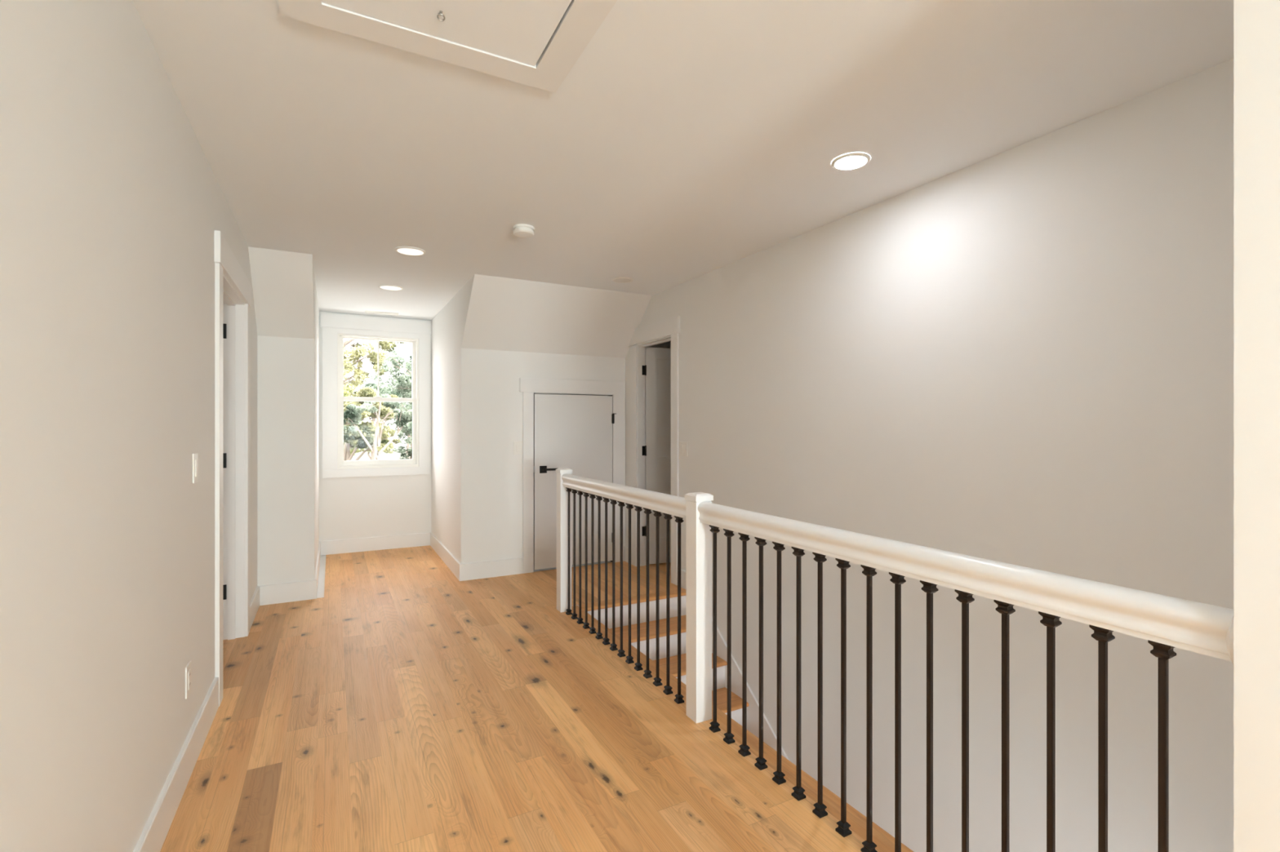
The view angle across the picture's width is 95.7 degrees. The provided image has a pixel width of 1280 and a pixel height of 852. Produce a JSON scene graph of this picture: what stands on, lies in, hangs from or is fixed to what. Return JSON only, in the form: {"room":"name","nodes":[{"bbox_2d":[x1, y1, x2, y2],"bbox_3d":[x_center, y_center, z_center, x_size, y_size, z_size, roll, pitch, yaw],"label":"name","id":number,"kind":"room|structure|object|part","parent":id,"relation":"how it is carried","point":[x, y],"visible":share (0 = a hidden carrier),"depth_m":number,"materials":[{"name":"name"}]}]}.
{"room":"upstairs hallway","nodes":[
{"label":"upstairs hallway","id":0,"kind":"room"},
{"bbox_2d":[0,0,257,851],"bbox_3d":[-0.126,0.083,-0.910,0.115,2.475,11.510,0,0,-28],"label":"wall","id":1,"kind":"structure","parent":0,"point":[112,203],"depth_m":1.37,"materials":[{"name":"paint"}]},
{"bbox_2d":[133,676,218,851],"bbox_3d":[0.337,1.230,-1.642,0.015,0.140,9.783,0,0,-28],"label":"baseboard","id":2,"kind":"structure","parent":1,"relation":"attached to","point":[153,837],"depth_m":1.99,"materials":[{"name":"white paint"}]},
{"bbox_2d":[185,660,191,698],"bbox_3d":[-1.692,0.950,2.172,0.008,0.116,0.075,0,0,-28],"label":"power outlet","id":3,"kind":"object","parent":1,"relation":"attached to","point":[188,669],"visible":1,"depth_m":2.16,"materials":[{"name":"white plastic"}]},
{"bbox_2d":[188,669,191,689],"bbox_3d":[-1.690,0.950,2.174,0.003,0.066,0.033,0,0,-28],"label":"receptacle","id":4,"kind":"object","parent":3,"relation":"attached to","point":[189,670],"depth_m":2.17,"materials":[{"name":"white plastic"}]},
{"bbox_2d":[192,453,197,483],"bbox_3d":[-1.749,0.165,2.281,0.008,0.116,0.075,0,0,-28],"label":"light switch","id":5,"kind":"object","parent":1,"relation":"attached to","point":[195,455],"visible":1,"depth_m":2.27,"materials":[{"name":"white plastic"}]},
{"bbox_2d":[213,230,251,706],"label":"door","id":6,"kind":"structure","parent":1,"relation":"in","point":[233,288],"depth_m":3.53,"materials":[{"name":"white paint"}]},
{"bbox_3d":[-2.215,-0.828,3.175,0.024,0.145,1.150,0,0,-28],"label":"head casing","id":7,"kind":"part","parent":6,"relation":"part of","materials":[{"name":"white paint"}]},
{"bbox_2d":[249,586,259,629],"bbox_3d":[-2.623,1.230,3.936,0.015,0.140,0.608,0,0,-28],"label":"baseboard","id":8,"kind":"structure","parent":1,"relation":"attached to","point":[255,602],"depth_m":3.93,"materials":[{"name":"white paint"}]},
{"bbox_2d":[248,246,319,586],"bbox_3d":[-2.930,0.083,4.754,0.480,2.475,2.185,0,0,-28],"label":"wall","id":9,"kind":"structure","parent":0,"point":[286,310],"depth_m":4.26,"materials":[{"name":"paint"}]},
{"bbox_2d":[259,579,316,605],"bbox_3d":[-2.597,1.230,4.285,0.360,0.140,0.015,0,0,-28],"label":"baseboard","id":10,"kind":"structure","parent":9,"relation":"attached to","point":[269,594],"depth_m":4.28,"materials":[{"name":"white paint"}]},
{"bbox_2d":[314,541,320,593],"bbox_3d":[-2.836,1.230,5.104,0.015,0.140,1.655,0,0,-28],"label":"baseboard","id":11,"kind":"structure","parent":9,"relation":"attached to","point":[317,565],"depth_m":5.03,"materials":[{"name":"white paint"}]},
{"bbox_2d":[319,311,431,555],"bbox_3d":[-2.264,0.223,6.420,3.220,2.755,0.135,0,0,-28],"label":"wall","id":12,"kind":"structure","parent":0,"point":[355,507],"depth_m":6.05,"materials":[{"name":"paint"}]},
{"bbox_2d":[320,532,430,555],"bbox_3d":[-2.752,1.230,6.077,1.045,0.140,0.015,0,0,-28],"label":"baseboard","id":13,"kind":"structure","parent":12,"relation":"attached to","point":[397,541],"depth_m":6.06,"materials":[{"name":"white paint"}]},
{"bbox_2d":[320,312,431,478],"bbox_3d":[-2.774,-0.307,6.130,1.062,1.665,0.149,0,0,-28],"label":"window","id":14,"kind":"structure","parent":12,"relation":"attached to","point":[336,327],"depth_m":6.06,"materials":[{"name":"white paint"}]},
{"bbox_3d":[-2.745,-1.069,6.075,1.062,0.143,0.024,0,0,-28],"label":"head casing","id":15,"kind":"part","parent":14,"relation":"part of","materials":[{"name":"white paint"}]},
{"bbox_3d":[-2.788,-0.596,6.182,0.736,0.672,0.035,0,0,-28],"label":"sash","id":16,"kind":"part","parent":14,"relation":"part of","materials":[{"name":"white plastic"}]},
{"bbox_3d":[-2.768,-0.252,6.145,0.780,1.383,0.129,0,0,-28],"label":"frame","id":17,"kind":"part","parent":14,"relation":"part of","materials":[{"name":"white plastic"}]},
{"bbox_3d":[-2.769,0.056,6.147,0.736,0.712,0.035,0,0,-28],"label":"sash","id":18,"kind":"part","parent":14,"relation":"part of","materials":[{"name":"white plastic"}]},
{"bbox_2d":[316,555,611,606],"bbox_3d":[0.825,1.442,0.599,3.220,0.276,13.285,0,0,-28],"label":"baseboard","id":19,"kind":"structure","parent":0,"point":[321,585],"depth_m":5.21,"materials":[{"name":"white paint"}]},
{"bbox_2d":[160,545,879,851],"bbox_3d":[0.854,1.300,0.546,3.220,0.001,13.165,0,0,-28],"label":"floor","id":20,"kind":"structure","parent":0,"point":[408,706],"depth_m":2.39,"materials":[{"name":"brown wood"}]},
{"bbox_2d":[555,468,1233,851],"bbox_3d":[0.264,0.800,2.584,0.104,1.000,3.508,0,0,-28],"label":"stair railing","id":21,"kind":"object","parent":20,"relation":"on","point":[1167,623],"visible":0.96,"depth_m":1.76,"materials":[{"name":"white paint"}]},
{"bbox_3d":[-0.536,0.817,4.093,0.084,0.966,0.084,0,0,-28],"label":"newel post","id":22,"kind":"part","parent":21,"relation":"part of","materials":[{"name":"white paint"}]},
{"bbox_3d":[-0.137,0.378,3.340,0.071,0.088,1.621,0,0,-28],"label":"handrail","id":23,"kind":"part","parent":21,"relation":"part of","materials":[{"name":"white paint"}]},
{"bbox_3d":[0.263,0.817,2.587,0.084,0.966,0.084,0,0,-28],"label":"newel post","id":24,"kind":"part","parent":21,"relation":"part of","materials":[{"name":"white paint"}]},
{"bbox_3d":[0.682,0.378,1.797,0.071,0.088,1.705,0,0,-28],"label":"handrail","id":25,"kind":"part","parent":21,"relation":"part of","materials":[{"name":"white paint"}]},
{"bbox_2d":[431,274,652,564],"bbox_3d":[-1.033,0.083,5.760,1.665,2.475,2.185,0,0,-28],"label":"wall","id":26,"kind":"structure","parent":0,"point":[495,332],"depth_m":5.04,"materials":[{"name":"paint"}]},
{"bbox_2d":[430,532,460,581],"bbox_3d":[-1.899,1.230,5.601,0.015,0.140,1.655,0,0,-28],"label":"baseboard","id":27,"kind":"structure","parent":26,"relation":"attached to","point":[452,563],"depth_m":5.44,"materials":[{"name":"white paint"}]},
{"bbox_2d":[459,557,523,581],"bbox_3d":[-1.275,1.230,4.987,0.543,0.140,0.015,0,0,-28],"label":"baseboard","id":28,"kind":"structure","parent":26,"relation":"attached to","point":[482,570],"depth_m":4.98,"materials":[{"name":"white paint"}]},
{"bbox_2d":[519,377,625,573],"bbox_3d":[-0.619,0.438,5.367,1.029,1.724,0.178,0,0,-28],"label":"door","id":29,"kind":"structure","parent":26,"relation":"in","point":[584,434],"depth_m":5.31,"materials":[{"name":"white paint"}]},
{"bbox_3d":[-0.867,0.390,5.194,0.065,0.065,0.008,0,0,-28],"label":"handle","id":30,"kind":"part","parent":29,"relation":"part of","materials":[{"name":"black metal"}]},
{"bbox_3d":[-0.805,0.389,5.195,0.132,0.020,0.048,0,0,-28],"label":"lever","id":31,"kind":"part","parent":29,"relation":"part of","materials":[{"name":"black metal"}]},
{"bbox_3d":[-0.603,-0.362,5.338,1.029,0.124,0.023,0,0,-28],"label":"head casing","id":32,"kind":"part","parent":29,"relation":"part of","materials":[{"name":"white paint"}]},
{"bbox_2d":[577,588,685,611],"bbox_3d":[-0.021,1.315,4.388,0.920,0.030,0.097,0,0,-28],"label":"trim","id":33,"kind":"structure","parent":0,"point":[673,593],"depth_m":4.36,"materials":[{"name":"brown wood"}]},
{"bbox_2d":[648,341,671,348],"bbox_3d":[1.126,0.122,5.579,1.980,2.555,2.400,0,0,-28],"label":"wall","id":34,"kind":"structure","parent":0,"point":[667,344],"depth_m":6.25,"materials":[{"name":"paint"}]},
{"bbox_2d":[648,562,671,574],"bbox_3d":[1.103,1.300,5.623,1.980,0.001,2.300,0,0,-28],"label":"floor","id":35,"kind":"structure","parent":0,"point":[662,566],"depth_m":5.35,"materials":[{"name":"brown wood"}]},
{"bbox_2d":[132,0,1233,320],"bbox_3d":[0.822,-1.196,0.606,3.220,0.157,13.300,0,0,-28],"label":"ceiling","id":36,"kind":"structure","parent":0,"point":[686,140],"depth_m":2.13,"materials":[{"name":"paint"}]},
{"bbox_2d":[364,310,399,315],"bbox_3d":[-2.635,-1.151,5.915,0.310,0.008,0.120,0,0,-28],"label":"ceiling vent","id":37,"kind":"object","parent":36,"relation":"in","point":[366,311],"visible":1,"depth_m":5.89,"materials":[{"name":"white plastic"}]},
{"bbox_2d":[378,284,403,290],"bbox_3d":[-2.071,-1.150,4.822,0.188,0.010,0.188,0,0,-28],"label":"recessed light","id":38,"kind":"object","parent":36,"relation":"in","point":[388,287],"visible":1,"depth_m":4.80,"materials":[{"name":"white plastic"}]},
{"bbox_2d":[395,246,425,256],"bbox_3d":[-1.512,-1.150,3.816,0.188,0.010,0.188,0,0,-28],"label":"recessed light","id":39,"kind":"object","parent":36,"relation":"in","point":[407,251],"visible":1,"depth_m":3.79,"materials":[{"name":"white plastic"}]},
{"bbox_3d":[-0.273,-1.156,1.096,0.593,0.022,1.380,0,0,-28],"label":"hatch panel","id":40,"kind":"part","parent":36,"relation":"part of","materials":[{"name":"paint"}]},
{"bbox_2d":[512,224,534,237],"bbox_3d":[-0.677,-1.133,3.377,0.124,0.043,0.124,0,0,-28],"label":"smoke detector","id":41,"kind":"object","parent":36,"relation":"attached to","point":[519,230],"visible":1,"depth_m":3.34,"materials":[{"name":"white plastic"}]},
{"bbox_2d":[611,276,633,283],"bbox_3d":[-0.138,-1.150,4.569,0.172,0.010,0.172,0,0,-28],"label":"recessed light","id":42,"kind":"object","parent":36,"relation":"in","point":[619,279],"visible":1,"depth_m":4.55,"materials":[{"name":"white plastic"}]},
{"bbox_2d":[831,152,870,170],"bbox_3d":[0.918,-1.150,2.525,0.160,0.010,0.160,0,0,-28],"label":"recessed light","id":43,"kind":"object","parent":36,"relation":"in","point":[852,161],"visible":1,"depth_m":2.51,"materials":[{"name":"white plastic"}]},
{"bbox_2d":[625,57,1233,851],"bbox_3d":[1.047,1.522,3.479,0.115,5.355,4.955,0,0,-28],"label":"wall","id":44,"kind":"structure","parent":0,"point":[1022,355],"depth_m":2.41,"materials":[{"name":"paint"}]},
{"bbox_2d":[623,546,628,563],"bbox_3d":[-0.113,1.230,5.527,0.015,0.140,0.150,0,0,-28],"label":"baseboard","id":45,"kind":"structure","parent":44,"relation":"attached to","point":[625,548],"depth_m":5.55,"materials":[{"name":"white paint"}]},
{"bbox_2d":[628,315,679,585],"bbox_3d":[0.407,0.200,5.261,0.703,2.200,0.890,0,0,-28],"label":"door","id":46,"kind":"structure","parent":44,"relation":"in","point":[655,371],"depth_m":5.40,"materials":[{"name":"white paint"}]},
{"bbox_3d":[0.286,0.273,4.771,0.018,2.055,0.100,0,0,-28],"label":"casing","id":47,"kind":"part","parent":46,"relation":"part of","materials":[{"name":"white paint"}]},
{"bbox_2d":[679,441,687,456],"bbox_3d":[0.349,0.185,4.662,0.008,0.116,0.118,0,0,-28],"label":"light switch","id":48,"kind":"object","parent":44,"relation":"attached to","point":[682,445],"visible":1,"depth_m":4.67,"materials":[{"name":"white plastic"}]},
{"bbox_2d":[680,568,685,589],"bbox_3d":[0.347,1.230,4.660,0.015,0.140,0.148,0,0,-28],"label":"baseboard","id":49,"kind":"structure","parent":44,"relation":"attached to","point":[682,571],"depth_m":4.65,"materials":[{"name":"white paint"}]},
{"bbox_2d":[1233,0,1279,851],"bbox_3d":[3.186,0.223,-1.759,1.220,2.755,6.905,0,0,-28],"label":"wall","id":50,"kind":"structure","parent":0,"point":[1256,23],"depth_m":0.98,"materials":[{"name":"paint"}]},
{"bbox_3d":[1.407,4.200,1.935,1.700,0.100,6.300,0,0,-28],"label":"floor","id":51,"kind":"structure","parent":0,"visible":0},
{"bbox_2d":[587,595,789,759],"bbox_3d":[0.784,2.655,2.852,0.934,2.990,3.473,0,0,-28],"label":"staircase","id":52,"kind":"structure","parent":51,"relation":"on","point":[770,738],"depth_m":4.15,"materials":[{"name":"white paint"}]},
{"bbox_3d":[0.323,2.765,2.591,0.120,2.869,3.465,0,0,-28],"label":"wall","id":53,"kind":"structure","parent":0,"visible":0},
{"bbox_2d":[571,605,914,851],"bbox_3d":[0.332,1.315,2.630,0.103,0.030,3.525,0,0,-28],"label":"trim","id":54,"kind":"structure","parent":53,"relation":"on","point":[885,842],"depth_m":2.22,"materials":[{"name":"brown wood"}]},
{"label":"outside","id":55,"kind":"structure","parent":0,"visible":0},
{"bbox_2d":[351,450,405,460],"bbox_3d":[-20.908,4.700,60.735,140.000,0.200,113.100,0,0,-28],"label":"ground","id":56,"kind":"structure","parent":55,"point":[395,455],"depth_m":87.07,"materials":[{"name":"white"}]},
{"bbox_2d":[343,373,360,394],"bbox_3d":[-30.230,-0.430,58.938,6.301,10.064,7.199,0,0,1],"label":"tree","id":57,"kind":"object","parent":56,"relation":"on","point":[347,375],"visible":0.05,"depth_m":57.12,"materials":[{"name":"green plant"}]},
{"bbox_2d":[343,383,373,455],"bbox_3d":[-14.877,1.202,29.427,3.300,6.813,3.974,0,0,-28],"label":"tree","id":58,"kind":"object","parent":56,"relation":"on","point":[352,446],"visible":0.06,"depth_m":29.51,"materials":[{"name":"green plant"}]},
{"bbox_2d":[343,338,397,386],"bbox_3d":[-7.416,0.554,13.245,3.506,8.105,2.560,0,0,-28],"label":"tree","id":59,"kind":"object","parent":56,"relation":"on","point":[355,352],"visible":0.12,"depth_m":13.41,"materials":[{"name":"green plant"}]},
{"bbox_2d":[343,386,399,461],"bbox_3d":[-10.933,1.579,21.714,3.749,6.074,2.227,0,0,-28],"label":"tree","id":60,"kind":"object","parent":56,"relation":"on","point":[368,432],"visible":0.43,"depth_m":22.04,"materials":[{"name":"green plant"}]},
{"bbox_2d":[360,394,395,460],"bbox_3d":[-17.125,1.085,37.427,3.119,7.050,3.256,0,0,-28],"label":"tree","id":61,"kind":"object","parent":56,"relation":"on","point":[384,427],"visible":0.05,"depth_m":37.41,"materials":[{"name":"green plant"}]},
{"bbox_2d":[343,394,412,460],"bbox_3d":[-8.568,1.759,19.137,2.880,5.704,1.130,0,0,-34],"label":"tree","id":62,"kind":"object","parent":56,"relation":"on","point":[353,412],"visible":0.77,"depth_m":19.11,"materials":[{"name":"green plant"}]},
{"bbox_2d":[360,350,412,444],"bbox_3d":[-10.350,0.421,28.337,6.080,8.369,3.971,0,0,-28],"label":"tree","id":63,"kind":"object","parent":56,"relation":"on","point":[388,366],"visible":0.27,"depth_m":27.75,"materials":[{"name":"green plant"}]},
{"bbox_2d":[368,350,412,459],"bbox_3d":[-18.823,-0.971,48.196,5.778,11.166,7.006,0,0,32],"label":"tree","id":64,"kind":"object","parent":56,"relation":"on","point":[393,381],"visible":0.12,"depth_m":47.22,"materials":[{"name":"green plant"}]},
{"bbox_2d":[380,342,412,350],"bbox_3d":[-6.149,0.074,16.235,4.616,9.077,3.036,0,0,-3],"label":"tree","id":65,"kind":"object","parent":56,"relation":"on","point":[393,342],"visible":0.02,"depth_m":15.38,"materials":[{"name":"green plant"}]},
{"bbox_2d":[386,402,412,459],"bbox_3d":[-12.385,1.309,31.799,3.348,6.622,2.816,0,0,-28],"label":"tree","id":66,"kind":"object","parent":56,"relation":"on","point":[402,449],"visible":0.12,"depth_m":31.53,"materials":[{"name":"green plant"}]}
]}

